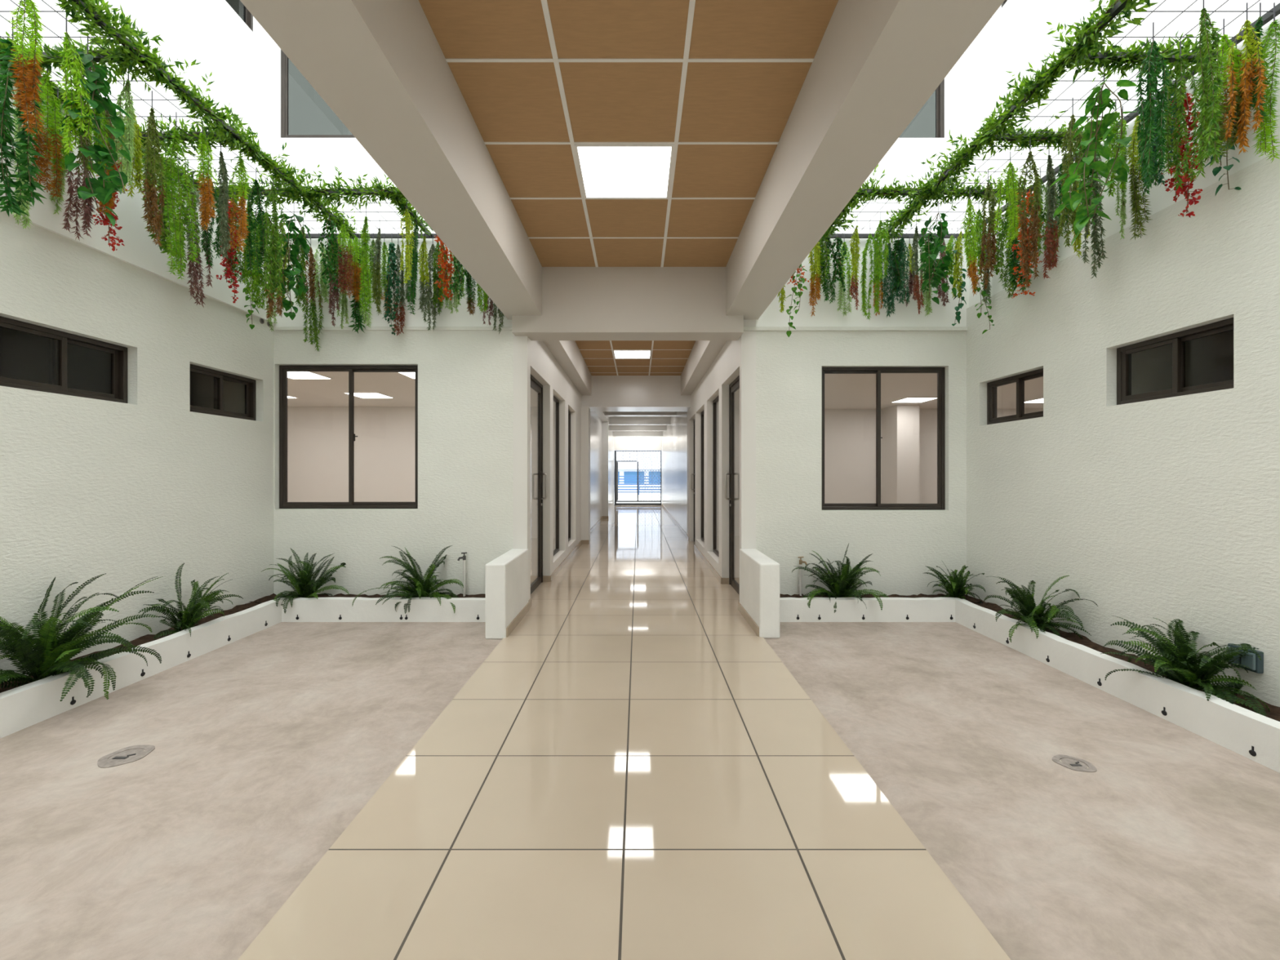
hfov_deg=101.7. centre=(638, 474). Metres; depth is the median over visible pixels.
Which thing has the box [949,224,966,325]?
vine
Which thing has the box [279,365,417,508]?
window
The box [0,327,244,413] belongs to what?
wall
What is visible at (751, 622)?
baseboard
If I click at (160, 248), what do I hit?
vine
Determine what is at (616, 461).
gate
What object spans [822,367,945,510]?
window
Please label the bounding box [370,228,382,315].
vine
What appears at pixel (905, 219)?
garland
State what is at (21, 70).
vine
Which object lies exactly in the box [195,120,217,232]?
vine
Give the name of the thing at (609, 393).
beam
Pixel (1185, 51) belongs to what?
garland
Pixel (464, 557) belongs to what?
tap
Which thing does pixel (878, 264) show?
vine
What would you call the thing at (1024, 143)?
garland
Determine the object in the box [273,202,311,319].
vine
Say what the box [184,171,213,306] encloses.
vine
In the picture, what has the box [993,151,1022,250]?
vine
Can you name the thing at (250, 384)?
window
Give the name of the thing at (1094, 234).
vine
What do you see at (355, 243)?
vine
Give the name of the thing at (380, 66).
beam
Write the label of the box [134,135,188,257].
vine
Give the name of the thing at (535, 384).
door
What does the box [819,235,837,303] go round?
vine
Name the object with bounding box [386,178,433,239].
garland
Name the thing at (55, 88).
garland
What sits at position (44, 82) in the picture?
vine
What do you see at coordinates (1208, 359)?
wall
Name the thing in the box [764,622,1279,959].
floor
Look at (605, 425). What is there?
wall
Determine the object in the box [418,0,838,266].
ceiling
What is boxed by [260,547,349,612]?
fern
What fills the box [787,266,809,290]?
vine
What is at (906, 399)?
recessed light
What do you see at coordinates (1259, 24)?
vine
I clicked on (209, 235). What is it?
vine
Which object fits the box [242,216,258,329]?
vine
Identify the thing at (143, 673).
weep hole
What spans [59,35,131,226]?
vine
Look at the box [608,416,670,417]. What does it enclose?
ceiling
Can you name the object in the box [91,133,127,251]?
vine
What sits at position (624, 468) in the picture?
building
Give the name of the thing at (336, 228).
vine
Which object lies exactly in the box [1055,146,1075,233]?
vine
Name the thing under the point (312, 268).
vine
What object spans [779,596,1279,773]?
curb
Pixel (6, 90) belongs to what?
vine
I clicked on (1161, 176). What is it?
vine
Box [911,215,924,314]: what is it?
vine
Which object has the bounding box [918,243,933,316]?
vine
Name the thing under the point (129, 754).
floor drain
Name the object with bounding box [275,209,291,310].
vine
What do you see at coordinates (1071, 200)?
vine
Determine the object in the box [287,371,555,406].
ceiling
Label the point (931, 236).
vine
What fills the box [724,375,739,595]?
door
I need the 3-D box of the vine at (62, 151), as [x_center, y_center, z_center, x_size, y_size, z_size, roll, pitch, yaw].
[-3.409,-2.006,3.048,0.094,0.516,0.143,0,0,-23]
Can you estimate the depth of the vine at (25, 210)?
2.79 m
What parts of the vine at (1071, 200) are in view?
stem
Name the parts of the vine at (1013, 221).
stem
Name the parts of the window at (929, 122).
pane, frame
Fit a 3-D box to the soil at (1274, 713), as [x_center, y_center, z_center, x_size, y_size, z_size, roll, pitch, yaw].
[2.140,1.152,1.000,2.020,0.026,8.000,0,0,0]
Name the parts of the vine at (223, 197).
stem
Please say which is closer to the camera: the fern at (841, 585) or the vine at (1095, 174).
the vine at (1095, 174)
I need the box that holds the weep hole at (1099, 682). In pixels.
[1097,678,1102,685]
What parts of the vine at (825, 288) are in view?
stem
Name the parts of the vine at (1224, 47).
cord, stem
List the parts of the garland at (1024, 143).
stem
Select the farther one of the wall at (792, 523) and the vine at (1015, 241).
the wall at (792, 523)
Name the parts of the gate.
door, gate post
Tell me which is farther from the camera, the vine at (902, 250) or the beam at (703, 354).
the beam at (703, 354)
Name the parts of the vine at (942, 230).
stem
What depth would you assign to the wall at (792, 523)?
5.00 m
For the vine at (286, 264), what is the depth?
4.75 m
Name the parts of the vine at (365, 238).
stem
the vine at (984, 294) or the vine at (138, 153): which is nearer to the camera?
the vine at (138, 153)
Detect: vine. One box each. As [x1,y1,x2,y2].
[0,17,46,216]
[7,0,45,135]
[10,83,34,229]
[31,66,65,199]
[42,87,66,175]
[48,97,68,214]
[57,15,94,155]
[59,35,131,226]
[60,84,96,239]
[86,105,108,177]
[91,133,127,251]
[93,97,120,214]
[112,68,137,186]
[120,113,145,198]
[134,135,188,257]
[140,90,167,246]
[157,151,177,250]
[160,111,199,279]
[175,160,200,272]
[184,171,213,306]
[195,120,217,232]
[199,172,223,266]
[216,142,231,258]
[216,197,243,303]
[222,183,245,284]
[227,151,250,252]
[240,195,260,295]
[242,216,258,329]
[243,167,268,273]
[246,215,268,311]
[255,213,281,299]
[261,173,287,318]
[264,240,277,331]
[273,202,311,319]
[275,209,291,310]
[277,226,289,297]
[293,215,307,311]
[302,235,324,351]
[313,235,328,303]
[317,209,342,292]
[327,228,345,293]
[327,238,339,326]
[336,224,354,294]
[336,238,349,329]
[345,227,364,302]
[345,235,355,290]
[347,233,369,333]
[358,208,373,326]
[368,231,380,302]
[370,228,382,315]
[380,232,391,313]
[382,242,400,335]
[391,232,405,336]
[399,201,415,284]
[404,242,418,302]
[405,213,419,315]
[417,226,431,323]
[424,232,442,329]
[431,235,443,315]
[434,235,454,302]
[438,244,449,308]
[448,251,459,312]
[448,255,467,299]
[455,262,466,305]
[463,271,476,315]
[475,283,488,312]
[482,295,493,325]
[492,302,504,333]
[777,285,786,312]
[786,263,807,337]
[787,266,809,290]
[807,242,822,316]
[812,235,831,293]
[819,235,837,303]
[829,231,847,291]
[836,232,852,315]
[848,214,860,309]
[859,233,881,319]
[871,212,889,279]
[872,237,884,315]
[878,240,895,317]
[888,232,907,294]
[893,232,911,303]
[902,235,915,306]
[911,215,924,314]
[917,202,956,304]
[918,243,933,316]
[919,223,942,293]
[937,237,950,306]
[945,235,955,277]
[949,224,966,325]
[951,222,964,298]
[960,199,978,296]
[968,212,994,333]
[971,200,986,274]
[977,169,998,288]
[981,231,991,306]
[986,204,1005,275]
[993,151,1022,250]
[997,201,1019,298]
[1003,186,1034,291]
[1011,184,1044,297]
[1016,134,1041,288]
[1030,168,1047,256]
[1041,142,1059,278]
[1041,186,1060,262]
[1048,67,1137,245]
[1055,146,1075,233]
[1057,97,1083,246]
[1070,156,1090,257]
[1076,118,1102,227]
[1080,153,1106,278]
[1104,100,1129,197]
[1114,106,1127,239]
[1125,99,1151,239]
[1133,22,1171,190]
[1135,98,1159,195]
[1143,84,1182,186]
[1160,72,1202,217]
[1162,40,1199,190]
[1192,0,1225,179]
[1198,75,1222,161]
[1204,53,1241,195]
[1212,18,1246,158]
[1221,39,1252,133]
[1223,2,1269,154]
[1244,2,1267,119]
[1251,2,1279,163]
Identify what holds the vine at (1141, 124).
hanging from the trellis at (1268, 16)
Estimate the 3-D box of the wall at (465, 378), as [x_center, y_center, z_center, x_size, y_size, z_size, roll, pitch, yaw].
[-4.500,-0.482,5.075,6.600,3.580,0.150,0,0,0]
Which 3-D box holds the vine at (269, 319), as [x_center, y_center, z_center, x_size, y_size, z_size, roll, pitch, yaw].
[-3.277,-1.772,4.653,0.111,0.984,0.118,0,0,0]
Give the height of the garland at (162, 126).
0.321 m
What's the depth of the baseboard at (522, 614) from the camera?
6.28 m
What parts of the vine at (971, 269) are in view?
stem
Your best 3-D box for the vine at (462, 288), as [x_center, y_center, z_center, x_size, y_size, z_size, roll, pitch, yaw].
[-1.645,-1.911,4.803,0.114,0.707,0.144,0,0,-16]
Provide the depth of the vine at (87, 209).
2.99 m
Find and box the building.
[613,450,662,490]
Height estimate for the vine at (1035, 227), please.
1.025 m
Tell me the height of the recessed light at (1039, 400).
0.008 m
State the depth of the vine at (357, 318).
4.88 m
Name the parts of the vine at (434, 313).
stem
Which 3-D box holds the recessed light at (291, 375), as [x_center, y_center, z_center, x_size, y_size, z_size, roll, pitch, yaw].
[-4.690,-1.377,7.200,0.580,0.008,0.600,0,0,0]
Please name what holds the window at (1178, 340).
in the wall at (1166, 509)
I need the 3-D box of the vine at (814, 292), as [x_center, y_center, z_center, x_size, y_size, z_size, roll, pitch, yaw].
[1.589,-1.839,4.700,0.111,0.851,0.145,0,0,-44]
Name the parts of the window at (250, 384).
sash, sash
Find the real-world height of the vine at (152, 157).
0.917 m
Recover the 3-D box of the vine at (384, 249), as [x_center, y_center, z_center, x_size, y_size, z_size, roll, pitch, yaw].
[-2.354,-1.876,4.869,0.124,0.775,0.112,0,0,-15]
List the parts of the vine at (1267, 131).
stem, cord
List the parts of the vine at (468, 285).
stem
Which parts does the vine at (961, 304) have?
stem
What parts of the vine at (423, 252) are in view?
stem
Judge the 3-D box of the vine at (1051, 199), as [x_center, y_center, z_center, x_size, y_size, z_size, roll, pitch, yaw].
[2.785,-1.791,3.527,0.108,0.946,0.108,0,0,20]
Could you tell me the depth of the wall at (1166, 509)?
3.23 m
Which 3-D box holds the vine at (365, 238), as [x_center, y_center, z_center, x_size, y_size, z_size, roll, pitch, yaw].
[-2.270,-1.746,4.351,0.114,1.037,0.138,0,0,0]
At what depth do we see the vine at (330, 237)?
4.46 m
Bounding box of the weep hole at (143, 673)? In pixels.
[140,669,145,676]
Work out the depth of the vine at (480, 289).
4.70 m
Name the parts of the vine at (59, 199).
stem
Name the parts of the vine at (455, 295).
stem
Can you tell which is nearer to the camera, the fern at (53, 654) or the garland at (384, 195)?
the fern at (53, 654)
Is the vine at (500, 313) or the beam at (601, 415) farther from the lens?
the beam at (601, 415)
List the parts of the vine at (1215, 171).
stem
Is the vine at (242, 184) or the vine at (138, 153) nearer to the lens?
the vine at (138, 153)
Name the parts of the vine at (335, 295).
stem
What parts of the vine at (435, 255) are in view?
stem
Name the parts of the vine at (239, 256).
stem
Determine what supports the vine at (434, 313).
hanging from the trellis at (100, 24)
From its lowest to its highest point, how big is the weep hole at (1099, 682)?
0.045 m
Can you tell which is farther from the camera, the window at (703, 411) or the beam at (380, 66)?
the window at (703, 411)
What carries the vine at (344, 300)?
hanging from the trellis at (100, 24)
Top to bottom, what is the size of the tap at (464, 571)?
0.420 m
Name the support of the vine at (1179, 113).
hanging from the trellis at (1268, 16)
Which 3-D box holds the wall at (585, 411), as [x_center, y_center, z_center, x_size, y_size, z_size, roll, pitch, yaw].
[-0.998,0.018,9.910,0.135,2.580,0.380,0,0,0]
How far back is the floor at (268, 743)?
2.21 m
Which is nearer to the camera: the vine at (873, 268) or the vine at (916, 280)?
the vine at (916, 280)
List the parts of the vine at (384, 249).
stem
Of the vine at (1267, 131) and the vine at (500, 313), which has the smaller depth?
the vine at (1267, 131)
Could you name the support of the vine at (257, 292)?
hanging from the trellis at (100, 24)
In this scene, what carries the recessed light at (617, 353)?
in the ceiling at (668, 357)
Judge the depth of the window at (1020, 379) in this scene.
4.44 m
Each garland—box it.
[0,29,160,92]
[0,30,211,199]
[53,0,332,216]
[131,103,254,163]
[212,164,408,213]
[286,195,362,240]
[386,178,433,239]
[822,195,878,239]
[845,161,1033,211]
[875,186,937,244]
[903,0,1158,203]
[977,109,1109,161]
[1055,28,1226,90]
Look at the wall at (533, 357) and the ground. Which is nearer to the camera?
the wall at (533, 357)
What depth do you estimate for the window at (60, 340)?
3.24 m
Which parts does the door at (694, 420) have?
frame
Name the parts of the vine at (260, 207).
stem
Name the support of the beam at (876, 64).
attached to the roof
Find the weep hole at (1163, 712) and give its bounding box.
[1161,706,1167,715]
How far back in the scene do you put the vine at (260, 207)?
3.84 m
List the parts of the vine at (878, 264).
stem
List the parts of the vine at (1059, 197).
stem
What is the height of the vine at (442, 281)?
0.716 m
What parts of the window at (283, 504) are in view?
sash, sash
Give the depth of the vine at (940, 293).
4.88 m
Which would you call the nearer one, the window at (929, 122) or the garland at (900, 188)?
the garland at (900, 188)
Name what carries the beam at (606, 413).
attached to the roof
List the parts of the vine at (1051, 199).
stem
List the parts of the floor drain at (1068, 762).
plate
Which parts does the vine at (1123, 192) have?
stem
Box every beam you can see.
[240,0,542,319]
[511,266,743,340]
[542,340,591,395]
[582,375,690,411]
[595,411,608,422]
[604,411,675,416]
[608,417,670,425]
[608,425,666,431]
[613,431,662,436]
[680,340,727,395]
[725,0,1004,319]
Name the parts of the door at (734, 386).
pull handle, frame, pull handle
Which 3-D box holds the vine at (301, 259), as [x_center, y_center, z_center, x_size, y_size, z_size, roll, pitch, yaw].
[-2.946,-1.839,4.546,0.117,0.849,0.138,0,0,0]
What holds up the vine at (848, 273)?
hanging from the trellis at (1268, 16)
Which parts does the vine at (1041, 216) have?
stem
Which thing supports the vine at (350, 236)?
hanging from the trellis at (100, 24)
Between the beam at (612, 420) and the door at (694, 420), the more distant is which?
the beam at (612, 420)
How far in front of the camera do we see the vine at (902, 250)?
4.80 m
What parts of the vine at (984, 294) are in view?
stem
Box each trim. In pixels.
[275,326,511,330]
[743,326,968,330]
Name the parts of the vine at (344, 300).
stem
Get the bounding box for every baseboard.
[506,515,608,636]
[662,504,759,636]
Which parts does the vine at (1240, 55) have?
stem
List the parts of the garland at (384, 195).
stem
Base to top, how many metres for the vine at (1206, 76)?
0.549 m
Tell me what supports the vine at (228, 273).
hanging from the trellis at (100, 24)
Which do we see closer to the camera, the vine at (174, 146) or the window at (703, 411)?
the vine at (174, 146)
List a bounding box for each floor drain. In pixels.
[97,744,155,768]
[1052,754,1097,772]
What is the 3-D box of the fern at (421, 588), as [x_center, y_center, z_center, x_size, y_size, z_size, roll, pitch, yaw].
[-2.039,0.970,4.681,0.878,0.640,0.628,0,0,0]
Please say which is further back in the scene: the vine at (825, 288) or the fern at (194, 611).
the vine at (825, 288)
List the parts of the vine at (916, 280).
stem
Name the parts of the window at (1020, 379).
sash, sash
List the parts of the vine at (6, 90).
cord, stem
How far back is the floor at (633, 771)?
1.96 m
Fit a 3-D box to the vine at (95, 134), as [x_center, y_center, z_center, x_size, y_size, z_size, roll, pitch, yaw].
[-3.064,-1.970,2.962,0.094,0.589,0.100,0,0,0]
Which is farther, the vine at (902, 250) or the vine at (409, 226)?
the vine at (902, 250)
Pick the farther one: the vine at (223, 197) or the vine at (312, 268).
the vine at (312, 268)
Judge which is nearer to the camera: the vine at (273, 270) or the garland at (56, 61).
the garland at (56, 61)
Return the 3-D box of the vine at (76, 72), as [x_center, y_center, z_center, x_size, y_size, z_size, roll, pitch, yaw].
[-2.798,-1.920,2.593,0.144,0.687,0.106,0,0,0]
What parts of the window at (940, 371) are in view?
sash, sash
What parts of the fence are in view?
rail, rail, rail, rail, rail, rail, rail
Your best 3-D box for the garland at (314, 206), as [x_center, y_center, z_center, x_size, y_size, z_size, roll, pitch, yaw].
[-2.674,-2.272,4.556,0.387,0.356,0.789,0,0,0]
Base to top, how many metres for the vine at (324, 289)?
0.648 m
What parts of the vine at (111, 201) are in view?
stem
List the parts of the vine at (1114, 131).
stem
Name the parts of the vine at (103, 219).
stem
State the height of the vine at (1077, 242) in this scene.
0.771 m
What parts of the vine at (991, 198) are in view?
stem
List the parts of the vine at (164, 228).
stem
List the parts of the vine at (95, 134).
stem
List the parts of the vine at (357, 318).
stem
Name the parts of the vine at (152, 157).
stem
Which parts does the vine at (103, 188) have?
stem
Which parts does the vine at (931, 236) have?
stem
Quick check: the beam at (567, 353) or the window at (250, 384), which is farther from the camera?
the beam at (567, 353)
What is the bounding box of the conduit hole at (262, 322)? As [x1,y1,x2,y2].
[259,318,264,324]
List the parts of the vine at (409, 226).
stem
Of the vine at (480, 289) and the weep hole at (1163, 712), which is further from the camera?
the vine at (480, 289)
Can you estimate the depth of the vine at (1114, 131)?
3.15 m
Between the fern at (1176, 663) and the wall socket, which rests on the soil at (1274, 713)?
the fern at (1176, 663)
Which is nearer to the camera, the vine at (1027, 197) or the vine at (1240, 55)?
the vine at (1240, 55)
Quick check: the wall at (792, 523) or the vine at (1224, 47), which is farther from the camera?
the wall at (792, 523)
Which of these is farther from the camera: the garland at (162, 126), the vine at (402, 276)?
the vine at (402, 276)
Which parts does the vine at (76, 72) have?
cord, stem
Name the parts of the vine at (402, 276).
stem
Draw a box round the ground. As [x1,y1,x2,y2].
[613,490,662,504]
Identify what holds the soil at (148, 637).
in the curb at (22, 707)
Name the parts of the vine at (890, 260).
stem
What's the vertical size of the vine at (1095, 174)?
0.686 m
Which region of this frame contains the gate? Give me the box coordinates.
[614,450,661,505]
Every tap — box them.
[457,551,466,596]
[457,553,466,560]
[797,556,807,595]
[799,557,807,564]
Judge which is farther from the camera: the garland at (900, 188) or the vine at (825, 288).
the vine at (825, 288)
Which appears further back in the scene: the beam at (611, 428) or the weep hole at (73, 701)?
the beam at (611, 428)
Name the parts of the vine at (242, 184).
stem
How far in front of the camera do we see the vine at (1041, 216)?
3.84 m
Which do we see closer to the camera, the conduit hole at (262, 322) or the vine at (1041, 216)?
the vine at (1041, 216)
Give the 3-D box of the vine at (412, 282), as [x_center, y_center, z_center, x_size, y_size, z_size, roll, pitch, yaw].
[-1.954,-1.824,4.512,0.142,0.880,0.166,0,0,0]
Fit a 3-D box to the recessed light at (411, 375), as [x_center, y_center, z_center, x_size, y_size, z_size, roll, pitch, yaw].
[-2.950,-1.377,7.180,0.580,0.008,0.600,0,0,0]
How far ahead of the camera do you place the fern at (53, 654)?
2.87 m
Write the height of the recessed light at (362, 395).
0.008 m
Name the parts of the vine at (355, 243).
stem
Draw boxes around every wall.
[0,0,269,217]
[0,64,275,682]
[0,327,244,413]
[269,35,963,233]
[273,238,513,595]
[287,406,555,537]
[485,334,613,639]
[581,406,590,542]
[601,416,608,515]
[613,436,662,450]
[662,319,779,638]
[716,408,1043,536]
[755,238,968,595]
[963,0,1279,237]
[966,15,1279,706]
[1131,330,1233,395]
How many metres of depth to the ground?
31.34 m
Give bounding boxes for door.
[530,374,546,594]
[690,419,694,541]
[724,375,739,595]
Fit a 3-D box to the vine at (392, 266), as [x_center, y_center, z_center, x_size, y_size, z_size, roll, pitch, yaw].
[-2.288,-1.780,4.817,0.168,0.968,0.151,0,0,-42]
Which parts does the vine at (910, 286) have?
stem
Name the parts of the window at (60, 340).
sash, sash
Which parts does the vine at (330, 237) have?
stem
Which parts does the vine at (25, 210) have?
stem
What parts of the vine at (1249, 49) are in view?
stem, cord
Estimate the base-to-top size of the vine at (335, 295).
0.932 m
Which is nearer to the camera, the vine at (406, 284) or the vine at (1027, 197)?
the vine at (1027, 197)
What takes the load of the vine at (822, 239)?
hanging from the trellis at (1268, 16)
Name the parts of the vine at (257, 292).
stem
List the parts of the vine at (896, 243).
stem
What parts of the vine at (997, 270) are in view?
stem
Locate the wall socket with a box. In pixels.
[1226,643,1263,673]
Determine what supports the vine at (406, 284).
hanging from the trellis at (100, 24)
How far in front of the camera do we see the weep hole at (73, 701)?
2.91 m
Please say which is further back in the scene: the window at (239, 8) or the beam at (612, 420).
the beam at (612, 420)
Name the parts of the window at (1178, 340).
sash, sash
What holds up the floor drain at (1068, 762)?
on the floor at (1168, 850)
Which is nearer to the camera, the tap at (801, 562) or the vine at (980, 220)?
the vine at (980, 220)
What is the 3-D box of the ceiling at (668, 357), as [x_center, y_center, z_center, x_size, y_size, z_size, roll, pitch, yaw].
[-0.040,-1.870,7.485,1.680,0.024,4.630,0,0,0]
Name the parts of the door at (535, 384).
pull handle, pull handle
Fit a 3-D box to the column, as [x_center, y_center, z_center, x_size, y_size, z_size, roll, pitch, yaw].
[5.340,-0.037,10.625,0.440,2.690,0.650,0,0,0]
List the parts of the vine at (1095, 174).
stem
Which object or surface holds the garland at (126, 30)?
hanging from the trellis at (100, 24)
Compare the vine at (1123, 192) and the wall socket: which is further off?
the vine at (1123, 192)
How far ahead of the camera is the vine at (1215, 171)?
2.75 m
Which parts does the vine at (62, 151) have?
stem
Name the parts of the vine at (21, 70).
stem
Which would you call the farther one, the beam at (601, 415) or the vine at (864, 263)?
the beam at (601, 415)
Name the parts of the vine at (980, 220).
stem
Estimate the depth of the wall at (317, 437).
10.60 m
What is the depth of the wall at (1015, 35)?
5.21 m
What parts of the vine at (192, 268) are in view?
stem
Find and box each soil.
[0,593,485,693]
[779,593,1279,721]
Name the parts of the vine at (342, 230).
stem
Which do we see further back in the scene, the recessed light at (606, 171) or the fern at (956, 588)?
the fern at (956, 588)
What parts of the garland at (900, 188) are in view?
stem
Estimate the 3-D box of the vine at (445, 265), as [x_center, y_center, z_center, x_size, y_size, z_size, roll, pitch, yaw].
[-1.698,-1.903,4.613,0.193,0.722,0.178,0,0,0]
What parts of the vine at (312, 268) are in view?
stem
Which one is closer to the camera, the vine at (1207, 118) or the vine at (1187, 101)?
the vine at (1207, 118)
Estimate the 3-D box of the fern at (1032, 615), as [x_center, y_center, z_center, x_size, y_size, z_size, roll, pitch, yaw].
[2.896,0.986,3.844,0.511,0.555,0.696,0,0,4]
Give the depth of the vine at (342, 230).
4.54 m
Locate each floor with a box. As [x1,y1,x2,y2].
[0,622,502,959]
[237,505,1010,959]
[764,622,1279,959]
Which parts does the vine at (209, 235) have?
stem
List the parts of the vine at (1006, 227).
stem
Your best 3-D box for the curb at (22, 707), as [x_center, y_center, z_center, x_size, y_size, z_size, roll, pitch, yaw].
[-2.225,1.206,0.846,2.019,0.205,7.691,0,0,0]
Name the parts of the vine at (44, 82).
stem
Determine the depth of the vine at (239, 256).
4.04 m
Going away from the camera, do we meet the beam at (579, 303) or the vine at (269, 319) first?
the vine at (269, 319)
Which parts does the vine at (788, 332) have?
stem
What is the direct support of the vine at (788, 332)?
hanging from the trellis at (1268, 16)
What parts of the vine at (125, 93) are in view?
stem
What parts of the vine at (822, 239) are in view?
stem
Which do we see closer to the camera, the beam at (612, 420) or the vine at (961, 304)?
the vine at (961, 304)
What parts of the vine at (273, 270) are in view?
stem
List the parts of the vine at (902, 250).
stem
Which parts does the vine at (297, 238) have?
stem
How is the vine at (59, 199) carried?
hanging from the trellis at (100, 24)
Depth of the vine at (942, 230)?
4.37 m
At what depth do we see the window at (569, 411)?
8.84 m
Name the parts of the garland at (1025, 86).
stem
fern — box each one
[0,573,163,701]
[138,563,243,639]
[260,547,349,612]
[351,545,463,613]
[791,543,888,613]
[924,563,986,603]
[983,575,1097,642]
[1101,615,1270,715]
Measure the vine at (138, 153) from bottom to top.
0.607 m
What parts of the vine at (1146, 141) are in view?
stem, cord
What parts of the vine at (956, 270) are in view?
stem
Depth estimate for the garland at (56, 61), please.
2.81 m
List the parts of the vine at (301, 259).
stem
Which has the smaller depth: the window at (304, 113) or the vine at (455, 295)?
the vine at (455, 295)
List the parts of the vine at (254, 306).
stem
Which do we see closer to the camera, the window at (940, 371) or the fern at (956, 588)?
the fern at (956, 588)
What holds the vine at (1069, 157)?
hanging from the trellis at (1268, 16)
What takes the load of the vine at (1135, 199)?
hanging from the trellis at (1268, 16)
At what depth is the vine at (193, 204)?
3.75 m
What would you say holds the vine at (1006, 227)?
hanging from the trellis at (1268, 16)
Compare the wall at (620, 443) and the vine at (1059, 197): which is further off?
the wall at (620, 443)
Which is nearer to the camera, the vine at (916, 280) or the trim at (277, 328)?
the vine at (916, 280)
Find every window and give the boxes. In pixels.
[0,315,127,403]
[190,364,256,420]
[225,0,253,31]
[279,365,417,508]
[280,49,355,137]
[553,395,559,555]
[568,409,570,541]
[701,409,704,542]
[712,395,719,557]
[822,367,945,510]
[898,79,944,137]
[986,368,1043,424]
[1116,317,1233,404]
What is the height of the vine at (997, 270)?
0.592 m
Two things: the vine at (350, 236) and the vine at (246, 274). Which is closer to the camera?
the vine at (246, 274)
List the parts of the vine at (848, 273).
stem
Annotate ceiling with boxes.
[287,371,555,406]
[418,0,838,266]
[574,340,695,375]
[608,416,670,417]
[716,373,1043,408]
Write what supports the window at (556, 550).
in the wall at (533, 357)
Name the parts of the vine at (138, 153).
stem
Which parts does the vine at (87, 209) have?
stem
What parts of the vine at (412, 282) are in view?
stem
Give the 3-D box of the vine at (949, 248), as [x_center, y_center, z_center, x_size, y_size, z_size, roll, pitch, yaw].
[2.884,-2.024,4.786,0.144,0.481,0.112,0,0,-40]
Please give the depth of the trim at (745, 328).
4.97 m
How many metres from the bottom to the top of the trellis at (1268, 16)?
0.032 m
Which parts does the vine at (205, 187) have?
stem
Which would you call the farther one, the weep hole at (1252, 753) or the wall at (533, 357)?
the wall at (533, 357)
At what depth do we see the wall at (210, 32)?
5.42 m
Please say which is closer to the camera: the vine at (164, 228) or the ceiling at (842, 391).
the vine at (164, 228)
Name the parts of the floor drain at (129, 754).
plate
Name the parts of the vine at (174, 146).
cord, stem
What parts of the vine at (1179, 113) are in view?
cord, stem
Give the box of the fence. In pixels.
[613,474,662,493]
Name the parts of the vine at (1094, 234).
stem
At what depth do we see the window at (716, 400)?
7.46 m
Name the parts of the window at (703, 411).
pane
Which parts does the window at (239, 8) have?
pane, sash, frame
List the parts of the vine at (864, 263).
stem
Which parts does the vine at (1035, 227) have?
stem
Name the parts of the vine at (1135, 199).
stem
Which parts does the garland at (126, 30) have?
stem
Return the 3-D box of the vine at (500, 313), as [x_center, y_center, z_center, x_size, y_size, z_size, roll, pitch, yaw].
[-1.316,-1.792,4.886,0.153,0.945,0.097,0,0,20]
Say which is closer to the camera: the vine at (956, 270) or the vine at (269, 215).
the vine at (269, 215)
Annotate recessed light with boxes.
[287,371,332,378]
[343,392,394,398]
[397,372,415,378]
[574,144,674,198]
[613,350,651,358]
[891,397,937,402]
[1024,398,1043,403]
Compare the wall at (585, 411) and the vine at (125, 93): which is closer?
the vine at (125, 93)
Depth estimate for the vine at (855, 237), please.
4.54 m
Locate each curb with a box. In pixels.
[0,596,485,738]
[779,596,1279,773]
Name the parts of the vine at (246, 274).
stem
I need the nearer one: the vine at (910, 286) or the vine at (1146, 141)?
the vine at (1146, 141)
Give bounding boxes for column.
[881,404,919,503]
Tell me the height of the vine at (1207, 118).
0.892 m
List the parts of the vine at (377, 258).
stem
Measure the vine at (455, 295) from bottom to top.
0.818 m
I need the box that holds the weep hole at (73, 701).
[70,696,75,705]
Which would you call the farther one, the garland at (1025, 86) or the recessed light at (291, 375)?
the recessed light at (291, 375)
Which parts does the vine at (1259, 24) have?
stem, cord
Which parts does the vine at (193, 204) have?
stem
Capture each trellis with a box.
[0,0,436,238]
[823,0,1279,238]
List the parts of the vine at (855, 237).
stem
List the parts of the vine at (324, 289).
stem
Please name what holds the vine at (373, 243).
hanging from the trellis at (100, 24)
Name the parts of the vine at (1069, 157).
stem, cord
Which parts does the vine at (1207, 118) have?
stem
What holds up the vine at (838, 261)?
hanging from the trellis at (1268, 16)
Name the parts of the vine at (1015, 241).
stem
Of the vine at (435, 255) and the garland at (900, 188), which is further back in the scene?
the vine at (435, 255)
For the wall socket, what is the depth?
2.65 m
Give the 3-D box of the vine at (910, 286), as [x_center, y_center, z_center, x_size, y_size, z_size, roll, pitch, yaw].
[2.561,-1.925,4.923,0.142,0.677,0.108,0,0,0]
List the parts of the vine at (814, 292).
stem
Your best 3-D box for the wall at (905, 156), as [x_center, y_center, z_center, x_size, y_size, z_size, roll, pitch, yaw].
[-0.270,-5.802,6.600,8.660,6.780,0.200,0,0,0]
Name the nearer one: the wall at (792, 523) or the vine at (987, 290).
the vine at (987, 290)
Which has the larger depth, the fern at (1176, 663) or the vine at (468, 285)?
the vine at (468, 285)
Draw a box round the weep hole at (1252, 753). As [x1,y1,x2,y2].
[1248,746,1256,756]

